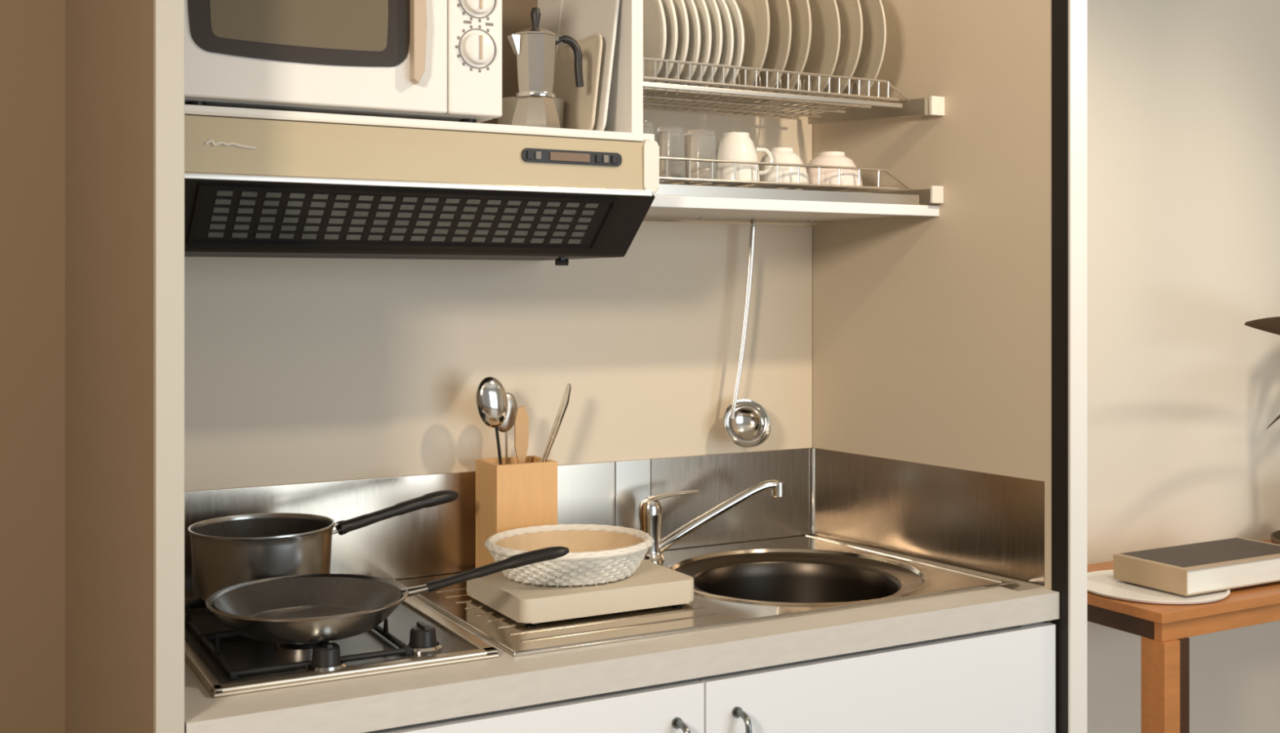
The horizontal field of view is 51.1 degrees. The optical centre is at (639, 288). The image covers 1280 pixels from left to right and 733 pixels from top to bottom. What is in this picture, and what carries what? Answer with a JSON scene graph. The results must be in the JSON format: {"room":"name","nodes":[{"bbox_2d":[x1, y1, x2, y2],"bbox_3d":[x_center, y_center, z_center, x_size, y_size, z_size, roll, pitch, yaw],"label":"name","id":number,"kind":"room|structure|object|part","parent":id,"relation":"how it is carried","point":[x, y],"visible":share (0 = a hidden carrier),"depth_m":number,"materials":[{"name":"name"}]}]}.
{"room":"kitchen","nodes":[
{"label":"kitchen","id":0,"kind":"room"},
{"bbox_2d":[1087,0,1279,732],"bbox_3d":[-0.440,0.070,2.453,7.400,2.700,0.088,0,0,-29],"label":"wall","id":1,"kind":"structure","parent":0,"point":[1184,95],"depth_m":3.40,"materials":[{"name":"paint"}]},
{"bbox_2d":[0,0,65,732],"bbox_3d":[-2.286,0.070,1.380,3.131,2.700,0.014,0,0,-29],"label":"wall","id":2,"kind":"structure","parent":1,"relation":"attached to","point":[33,32],"depth_m":2.10,"materials":[{"name":"paint"}]},
{"bbox_2d":[184,447,1044,601],"bbox_3d":[-0.070,0.427,2.248,1.444,0.182,0.602,0,0,-29],"label":"backsplash","id":3,"kind":"structure","parent":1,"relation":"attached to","point":[990,523],"depth_m":2.54,"materials":[{"name":"silver metal"}]},
{"bbox_3d":[0.726,1.450,0.327,7.600,0.060,4.937,0,0,-29],"label":"floor","id":4,"kind":"structure","parent":0,"visible":0},
{"bbox_2d":[65,0,1087,732],"bbox_3d":[-0.076,0.110,2.219,1.556,2.620,0.670,0,0,-29],"label":"alcove wall","id":5,"kind":"structure","parent":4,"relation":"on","point":[957,338],"depth_m":2.37,"materials":[{"name":"beige paint"}]},
{"bbox_3d":[-0.734,0.110,1.875,0.071,2.620,0.619,0,0,-29],"label":"panel","id":6,"kind":"part","parent":5,"relation":"part of","materials":[{"name":"brown laminate"}]},
{"bbox_2d":[184,0,654,140],"bbox_3d":[-0.412,-0.699,2.159,0.764,0.922,0.420,0,0,-29],"label":"upper cabinet","id":7,"kind":"object","parent":5,"relation":"attached to","point":[624,117],"visible":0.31,"depth_m":2.19,"materials":[{"name":"white laminate"}]},
{"bbox_2d":[184,0,502,123],"bbox_3d":[-0.489,-0.380,2.041,0.474,0.264,0.350,0,0,-29],"label":"microwave oven","id":8,"kind":"object","parent":7,"relation":"on","point":[425,60],"visible":0.86,"depth_m":1.91,"materials":[{"name":"white plastic"}]},
{"bbox_3d":[-0.322,-0.384,1.944,0.020,0.176,0.021,0,0,-29],"label":"handle","id":9,"kind":"part","parent":8,"relation":"part of","materials":[{"name":"beige plastic"}]},
{"bbox_3d":[-0.249,-0.384,2.008,0.086,0.252,0.024,0,0,-29],"label":"control panel","id":10,"kind":"part","parent":8,"relation":"part of","materials":[{"name":"white plastic"}]},
{"bbox_2d":[497,96,564,128],"bbox_3d":[-0.186,-0.283,2.281,0.117,0.070,0.117,0,0,-29],"label":"mixing bowl","id":11,"kind":"object","parent":7,"relation":"in","point":[508,104],"visible":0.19,"depth_m":2.24,"materials":[{"name":"grey metal"}]},
{"bbox_2d":[506,7,583,128],"bbox_3d":[-0.157,-0.348,2.147,0.079,0.200,0.119,0,0,43],"label":"moka pot","id":12,"kind":"object","parent":7,"relation":"on","point":[534,47],"visible":0.99,"depth_m":2.11,"materials":[{"name":"metal"}]},
{"bbox_3d":[-0.167,-0.407,2.137,0.067,0.013,0.067,0,0,-6],"label":"lid","id":13,"kind":"part","parent":12,"relation":"part of","materials":[{"name":"metal"}]},
{"bbox_3d":[-0.167,-0.431,2.137,0.017,0.034,0.017,0,0,-29],"label":"lid knob","id":14,"kind":"part","parent":12,"relation":"part of","materials":[{"name":"black plastic"}]},
{"bbox_3d":[-0.116,-0.365,2.157,0.053,0.082,0.014,0,0,-21],"label":"handle","id":15,"kind":"part","parent":12,"relation":"part of","materials":[{"name":"black plastic"}]},
{"bbox_2d":[552,33,602,130],"bbox_3d":[-0.112,-0.335,2.267,0.026,0.171,0.176,0,0,-29],"label":"chopping board","id":16,"kind":"object","parent":7,"relation":"on","point":[580,103],"visible":0.63,"depth_m":2.24,"materials":[{"name":"beige wood"}]},
{"bbox_2d":[554,0,619,130],"bbox_3d":[-0.097,-0.400,2.292,0.043,0.301,0.226,0,0,-29],"label":"serving tray","id":17,"kind":"object","parent":7,"relation":"on","point":[579,20],"visible":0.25,"depth_m":2.24,"materials":[{"name":"white laminate"}]},
{"bbox_2d":[184,111,659,265],"bbox_3d":[-0.408,-0.137,2.151,0.764,0.199,0.438,0,0,-29],"label":"extractor hood","id":18,"kind":"object","parent":5,"relation":"attached to","point":[255,186],"visible":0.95,"depth_m":1.98,"materials":[{"name":"beige metal"}]},
{"bbox_3d":[-0.337,-0.101,2.005,0.640,0.081,0.090,0,0,-29],"label":"filter frame","id":19,"kind":"part","parent":18,"relation":"part of","materials":[{"name":"black plastic"}]},
{"bbox_3d":[-0.322,-0.235,1.966,0.736,0.003,0.022,0,0,-29],"label":"trim","id":20,"kind":"part","parent":18,"relation":"part of","materials":[{"name":"white"}]},
{"bbox_3d":[-0.246,0.110,2.501,1.386,2.620,0.011,0,0,-29],"label":"panel","id":21,"kind":"part","parent":5,"relation":"part of","materials":[{"name":"paint"}]},
{"bbox_2d":[643,195,938,226],"bbox_3d":[0.194,-0.142,2.531,0.655,0.028,0.354,0,0,-29],"label":"shelf","id":22,"kind":"object","parent":5,"relation":"attached to","point":[663,206],"visible":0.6,"depth_m":2.47,"materials":[{"name":"white laminate"}]},
{"bbox_3d":[0.120,-0.134,2.637,0.560,0.012,0.008,0,0,-29],"label":"hook rail","id":23,"kind":"part","parent":22,"relation":"part of","materials":[{"name":"silver metal"}]},
{"bbox_2d":[723,218,771,447],"bbox_3d":[0.209,0.089,2.684,0.098,0.457,0.067,0,0,-29],"label":"ladle","id":24,"kind":"object","parent":22,"relation":"hanging from","point":[746,423],"visible":1,"depth_m":2.69,"materials":[{"name":"metal"}]},
{"bbox_3d":[0.205,0.061,2.682,0.056,0.400,0.018,0,0,-29],"label":"handle","id":25,"kind":"part","parent":24,"relation":"part of","materials":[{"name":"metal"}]},
{"bbox_2d":[723,399,771,447],"bbox_3d":[0.209,0.271,2.684,0.098,0.094,0.067,0,0,-29],"label":"bowl","id":26,"kind":"object","parent":24,"relation":"on","point":[746,423],"depth_m":2.70,"materials":[{"name":"silver metal"}]},
{"bbox_2d":[653,156,943,204],"bbox_3d":[0.203,-0.188,2.518,0.650,0.064,0.348,0,0,-29],"label":"rack","id":27,"kind":"object","parent":22,"relation":"on","point":[935,194],"visible":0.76,"depth_m":2.39,"materials":[{"name":"silver metal"}]},
{"bbox_2d":[643,120,653,133],"bbox_3d":[0.001,-0.235,2.298,0.048,0.098,0.048,0,0,-29],"label":"drinking glass","id":28,"kind":"object","parent":27,"relation":"on","point":[647,126],"visible":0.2,"depth_m":2.28,"materials":[{"name":"white"}]},
{"bbox_2d":[657,126,685,182],"bbox_3d":[0.053,-0.232,2.327,0.052,0.092,0.052,0,0,-29],"label":"drinking glass","id":29,"kind":"object","parent":27,"relation":"on","point":[670,140],"visible":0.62,"depth_m":2.31,"materials":[{"name":"clear glass"}]},
{"bbox_2d":[683,129,717,183],"bbox_3d":[0.106,-0.231,2.361,0.060,0.090,0.060,0,0,-29],"label":"drinking glass","id":30,"kind":"object","parent":27,"relation":"on","point":[699,144],"visible":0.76,"depth_m":2.34,"materials":[{"name":"white"}]},
{"bbox_2d":[711,132,773,185],"bbox_3d":[0.176,-0.230,2.376,0.098,0.088,0.085,0,0,29],"label":"coffee cup","id":31,"kind":"object","parent":27,"relation":"on","point":[733,146],"visible":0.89,"depth_m":2.35,"materials":[{"name":"ceramic"}]},
{"bbox_3d":[0.222,-0.225,2.386,0.032,0.050,0.008,0,0,-8],"label":"handle","id":32,"kind":"part","parent":31,"relation":"part of","materials":[{"name":"ceramic"}]},
{"bbox_2d":[754,147,808,187],"bbox_3d":[0.258,-0.220,2.445,0.100,0.068,0.100,0,0,-29],"label":"cup","id":33,"kind":"object","parent":27,"relation":"on","point":[780,155],"visible":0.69,"depth_m":2.41,"materials":[{"name":"ceramic"}]},
{"bbox_2d":[653,183,919,204],"bbox_3d":[0.179,-0.165,2.515,0.605,0.018,0.331,0,0,-29],"label":"drip tray","id":34,"kind":"object","parent":27,"relation":"on","point":[895,197],"depth_m":2.40,"materials":[{"name":"metal"}]},
{"bbox_2d":[800,151,862,190],"bbox_3d":[0.357,-0.219,2.501,0.116,0.066,0.116,0,0,-29],"label":"bowl","id":35,"kind":"object","parent":27,"relation":"on","point":[828,176],"visible":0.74,"depth_m":2.46,"materials":[{"name":"beige ceramic"}]},
{"bbox_2d":[643,57,944,124],"bbox_3d":[0.207,-0.360,2.513,0.652,0.073,0.337,0,0,-29],"label":"plate rack","id":36,"kind":"object","parent":5,"relation":"attached to","point":[856,109],"visible":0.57,"depth_m":2.48,"materials":[{"name":"silver metal"}]},
{"bbox_2d":[643,0,666,82],"bbox_3d":[-0.001,-0.448,2.354,0.039,0.196,0.197,0,0,-28],"label":"plate","id":37,"kind":"object","parent":36,"relation":"in","point":[655,33],"visible":0.4,"depth_m":2.32,"materials":[{"name":"ceramic"}]},
{"bbox_2d":[653,0,677,83],"bbox_3d":[0.019,-0.449,2.365,0.036,0.196,0.197,0,0,-28],"label":"plate","id":38,"kind":"object","parent":36,"relation":"in","point":[668,5],"visible":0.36,"depth_m":2.30,"materials":[{"name":"ceramic"}]},
{"bbox_2d":[665,0,688,84],"bbox_3d":[0.039,-0.449,2.376,0.034,0.196,0.197,0,0,-29],"label":"plate","id":39,"kind":"object","parent":36,"relation":"in","point":[679,5],"visible":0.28,"depth_m":2.31,"materials":[{"name":"ceramic"}]},
{"bbox_2d":[673,0,700,85],"bbox_3d":[0.058,-0.448,2.386,0.039,0.196,0.197,0,0,-28],"label":"plate","id":40,"kind":"object","parent":36,"relation":"in","point":[694,46],"visible":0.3,"depth_m":2.33,"materials":[{"name":"ceramic"}]},
{"bbox_2d":[687,0,711,86],"bbox_3d":[0.078,-0.449,2.397,0.036,0.196,0.197,0,0,-28],"label":"plate","id":41,"kind":"object","parent":36,"relation":"in","point":[701,7],"visible":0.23,"depth_m":2.33,"materials":[{"name":"ceramic"}]},
{"bbox_2d":[697,0,722,87],"bbox_3d":[0.098,-0.449,2.408,0.034,0.196,0.197,0,0,-29],"label":"plate","id":42,"kind":"object","parent":36,"relation":"in","point":[713,8],"visible":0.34,"depth_m":2.35,"materials":[{"name":"ceramic"}]},
{"bbox_2d":[706,0,733,88],"bbox_3d":[0.117,-0.448,2.419,0.039,0.196,0.197,0,0,-28],"label":"plate","id":43,"kind":"object","parent":36,"relation":"in","point":[726,54],"visible":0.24,"depth_m":2.35,"materials":[{"name":"ceramic"}]},
{"bbox_2d":[720,0,744,88],"bbox_3d":[0.137,-0.449,2.430,0.036,0.196,0.197,0,0,-28],"label":"plate","id":44,"kind":"object","parent":36,"relation":"in","point":[736,19],"visible":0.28,"depth_m":2.37,"materials":[{"name":"ceramic"}]},
{"bbox_2d":[722,0,769,98],"bbox_3d":[0.166,-0.483,2.468,0.042,0.264,0.265,0,0,-28],"label":"dinner plate","id":45,"kind":"object","parent":36,"relation":"on","point":[755,14],"visible":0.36,"depth_m":2.41,"materials":[{"name":"white ceramic"}]},
{"bbox_2d":[743,0,791,100],"bbox_3d":[0.206,-0.482,2.490,0.045,0.263,0.265,0,0,-28],"label":"dinner plate","id":46,"kind":"object","parent":36,"relation":"on","point":[780,22],"visible":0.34,"depth_m":2.43,"materials":[{"name":"white ceramic"}]},
{"bbox_2d":[763,0,811,101],"bbox_3d":[0.245,-0.483,2.512,0.038,0.264,0.265,0,0,-29],"label":"dinner plate","id":47,"kind":"object","parent":36,"relation":"on","point":[800,10],"visible":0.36,"depth_m":2.44,"materials":[{"name":"white ceramic"}]},
{"bbox_2d":[791,0,840,104],"bbox_3d":[0.301,-0.482,2.542,0.045,0.263,0.265,0,0,-28],"label":"dinner plate","id":48,"kind":"object","parent":36,"relation":"on","point":[824,51],"visible":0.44,"depth_m":2.49,"materials":[{"name":"white ceramic"}]},
{"bbox_2d":[812,0,862,105],"bbox_3d":[0.348,-0.484,2.568,0.031,0.265,0.265,0,0,-29],"label":"dinner plate","id":49,"kind":"object","parent":36,"relation":"on","point":[850,11],"visible":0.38,"depth_m":2.50,"materials":[{"name":"white ceramic"}]},
{"bbox_2d":[831,0,886,106],"bbox_3d":[0.395,-0.483,2.594,0.035,0.265,0.265,0,0,-29],"label":"dinner plate","id":50,"kind":"object","parent":36,"relation":"on","point":[874,27],"visible":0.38,"depth_m":2.52,"materials":[{"name":"white ceramic"}]},
{"bbox_3d":[0.551,0.110,2.581,0.088,2.620,0.617,0,0,-29],"label":"panel","id":51,"kind":"part","parent":5,"relation":"part of","materials":[{"name":"paint"}]},
{"bbox_2d":[362,621,1055,732],"bbox_3d":[-0.049,0.995,2.199,1.434,0.850,0.636,0,0,-29],"label":"base cabinet","id":52,"kind":"object","parent":4,"relation":"on","point":[1002,680],"visible":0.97,"depth_m":2.09,"materials":[{"name":"white laminate"}]},
{"bbox_3d":[-0.228,0.944,1.793,0.726,0.733,0.018,0,0,-29],"label":"door","id":53,"kind":"part","parent":52,"relation":"part of","materials":[{"name":"white laminate"}]},
{"bbox_2d":[184,551,1059,732],"bbox_3d":[-0.064,0.544,2.228,1.440,0.046,0.630,0,0,-29],"label":"countertop","id":54,"kind":"structure","parent":52,"relation":"on","point":[360,704],"depth_m":1.88,"materials":[{"name":"stone"}]},
{"bbox_2d":[184,595,498,697],"bbox_3d":[-0.490,0.499,2.017,0.392,0.045,0.500,0,0,-29],"label":"gas hob","id":55,"kind":"object","parent":54,"relation":"in","point":[414,636],"visible":0.59,"depth_m":1.88,"materials":[{"name":"metal"}]},
{"bbox_3d":[-0.478,0.508,1.909,0.076,0.013,0.076,0,0,-29],"label":"burner","id":56,"kind":"part","parent":55,"relation":"part of","materials":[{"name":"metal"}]},
{"bbox_2d":[187,489,458,601],"bbox_3d":[-0.490,0.410,2.149,0.450,0.132,0.221,0,0,-29],"label":"saucepan","id":57,"kind":"object","parent":55,"relation":"on","point":[227,551],"visible":0.77,"depth_m":2.04,"materials":[{"name":"metal"}]},
{"bbox_3d":[-0.401,0.372,2.231,0.216,0.056,0.029,0,0,-36],"label":"handle","id":58,"kind":"part","parent":57,"relation":"part of","materials":[{"name":"black plastic"}]},
{"bbox_3d":[-0.424,0.496,1.810,0.044,0.037,0.044,0,0,-29],"label":"knob","id":59,"kind":"part","parent":55,"relation":"part of","materials":[{"name":"black plastic"}]},
{"bbox_2d":[205,546,568,644],"bbox_3d":[-0.365,0.428,1.934,0.501,0.095,0.276,0,0,-29],"label":"frying pan","id":60,"kind":"object","parent":55,"relation":"on","point":[311,608],"visible":1,"depth_m":1.93,"materials":[{"name":"metal"}]},
{"bbox_3d":[-0.206,0.409,1.951,0.209,0.056,0.026,0,0,-15],"label":"handle","id":61,"kind":"part","parent":60,"relation":"part of","materials":[{"name":"black plastic"}]},
{"bbox_3d":[-0.309,0.496,1.905,0.044,0.037,0.044,0,0,-29],"label":"knob","id":62,"kind":"part","parent":55,"relation":"part of","materials":[{"name":"black plastic"}]},
{"bbox_2d":[391,533,1017,656],"bbox_3d":[0.110,0.610,2.369,0.960,0.190,0.554,0,0,-29],"label":"sink","id":63,"kind":"object","parent":54,"relation":"in","point":[744,587],"visible":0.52,"depth_m":2.40,"materials":[{"name":"metal"}]},
{"bbox_2d":[475,455,557,568],"bbox_3d":[-0.221,0.412,2.398,0.117,0.208,0.100,0,0,-29],"label":"utensil holder","id":64,"kind":"object","parent":63,"relation":"on","point":[512,495],"visible":0.55,"depth_m":2.36,"materials":[{"name":"brown wood"}]},
{"bbox_2d":[475,376,508,464],"bbox_3d":[-0.256,0.332,2.369,0.068,0.350,0.020,0,0,-33],"label":"serving spoon","id":65,"kind":"object","parent":64,"relation":"in","point":[491,398],"visible":0.84,"depth_m":2.36,"materials":[{"name":"silver metal"}]},
{"bbox_2d":[475,376,508,427],"bbox_3d":[-0.258,0.202,2.365,0.061,0.091,0.016,0,0,-29],"label":"bowl","id":66,"kind":"object","parent":65,"relation":"on","point":[491,398],"depth_m":2.36,"materials":[{"name":"silver metal"}]},
{"bbox_3d":[-0.243,0.375,2.382,0.031,0.263,0.010,0,0,-29],"label":"handle","id":67,"kind":"part","parent":65,"relation":"part of","materials":[{"name":"black plastic"}]},
{"bbox_2d":[497,392,517,464],"bbox_3d":[-0.242,0.347,2.414,0.049,0.318,0.013,0,0,-29],"label":"spoon","id":68,"kind":"object","parent":64,"relation":"in","point":[508,423],"visible":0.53,"depth_m":2.41,"materials":[{"name":"metal"}]},
{"bbox_3d":[-0.240,0.381,2.418,0.007,0.252,0.008,0,0,-29],"label":"handle","id":69,"kind":"part","parent":68,"relation":"part of","materials":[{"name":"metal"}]},
{"bbox_2d":[514,405,528,463],"bbox_3d":[-0.212,0.359,2.408,0.028,0.295,0.009,0,0,-29],"label":"wooden spatula","id":70,"kind":"object","parent":64,"relation":"in","point":[521,421],"visible":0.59,"depth_m":2.40,"materials":[{"name":"brown wood"}]},
{"bbox_2d":[540,383,571,462],"bbox_3d":[-0.162,0.340,2.419,0.077,0.333,0.030,0,0,-29],"label":"tongs","id":71,"kind":"object","parent":64,"relation":"in","point":[565,401],"visible":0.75,"depth_m":2.42,"materials":[{"name":"silver metal"}]},
{"bbox_2d":[466,559,693,623],"bbox_3d":[-0.101,0.495,2.223,0.311,0.041,0.246,0,0,-29],"label":"chopping board","id":72,"kind":"object","parent":63,"relation":"on","point":[651,585],"visible":0.75,"depth_m":2.13,"materials":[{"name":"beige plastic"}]},
{"bbox_2d":[484,524,653,586],"bbox_3d":[-0.117,0.445,2.227,0.275,0.060,0.277,0,0,18],"label":"bread basket","id":73,"kind":"object","parent":72,"relation":"on","point":[597,553],"visible":0.86,"depth_m":2.18,"materials":[{"name":"white wicker"}]},
{"bbox_3d":[0.281,0.613,2.423,0.453,0.184,0.453,0,0,-29],"label":"bowl","id":74,"kind":"part","parent":63,"relation":"part of","materials":[{"name":"metal"}]},
{"bbox_2d":[638,480,784,561],"bbox_3d":[0.140,0.448,2.592,0.303,0.142,0.057,0,0,-12],"label":"mixer tap","id":75,"kind":"object","parent":54,"relation":"on","point":[650,508],"visible":0.96,"depth_m":2.57,"materials":[{"name":"silver metal"}]},
{"bbox_3d":[0.064,0.401,2.581,0.105,0.021,0.026,0,0,-19],"label":"lever","id":76,"kind":"part","parent":75,"relation":"part of","materials":[{"name":"silver metal"}]},
{"bbox_3d":[0.062,0.690,1.921,0.016,0.140,0.041,0,0,-29],"label":"handle","id":77,"kind":"part","parent":52,"relation":"part of","materials":[{"name":"grey metal"}]},
{"bbox_3d":[0.152,0.690,1.970,0.016,0.140,0.041,0,0,-29],"label":"handle","id":78,"kind":"part","parent":52,"relation":"part of","materials":[{"name":"grey metal"}]},
{"bbox_3d":[0.401,0.944,2.139,0.704,0.733,0.018,0,0,-29],"label":"door","id":79,"kind":"part","parent":52,"relation":"part of","materials":[{"name":"white laminate"}]},
{"bbox_2d":[1087,538,1279,732],"bbox_3d":[1.488,1.040,3.193,1.208,0.760,0.420,0,0,-29],"label":"side table","id":80,"kind":"object","parent":4,"relation":"on","point":[1165,630],"visible":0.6,"depth_m":2.77,"materials":[{"name":"orange wood"}]},
{"bbox_2d":[1087,569,1230,604],"bbox_3d":[1.121,0.655,2.943,0.320,0.009,0.320,0,0,-29],"label":"round tray","id":81,"kind":"object","parent":80,"relation":"on","point":[1101,583],"visible":0.56,"depth_m":2.88,"materials":[{"name":"white ceramic"}]},
{"bbox_2d":[1113,537,1279,595],"bbox_3d":[1.293,0.623,3.017,0.426,0.056,0.196,0,0,-29],"label":"book","id":82,"kind":"object","parent":81,"relation":"on","point":[1208,566],"visible":1,"depth_m":2.94,"materials":[{"name":"beige paper"}]},
{"bbox_2d":[1121,537,1279,567],"bbox_3d":[1.291,0.595,3.026,0.394,0.001,0.170,0,0,-29],"label":"cover","id":83,"kind":"object","parent":82,"relation":"on","point":[1202,554],"depth_m":3.01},
{"bbox_3d":[1.073,1.071,2.763,0.047,0.698,0.060,0,0,-29],"label":"leg","id":84,"kind":"part","parent":80,"relation":"part of","materials":[{"name":"orange wood"}]},
{"bbox_2d":[1244,316,1279,544],"bbox_3d":[1.679,0.321,3.281,0.813,0.678,0.380,0,0,-29],"label":"potted plant","id":85,"kind":"object","parent":80,"relation":"on","point":[1272,325],"visible":0.88,"depth_m":3.08,"materials":[{"name":"green plant"}]}
]}

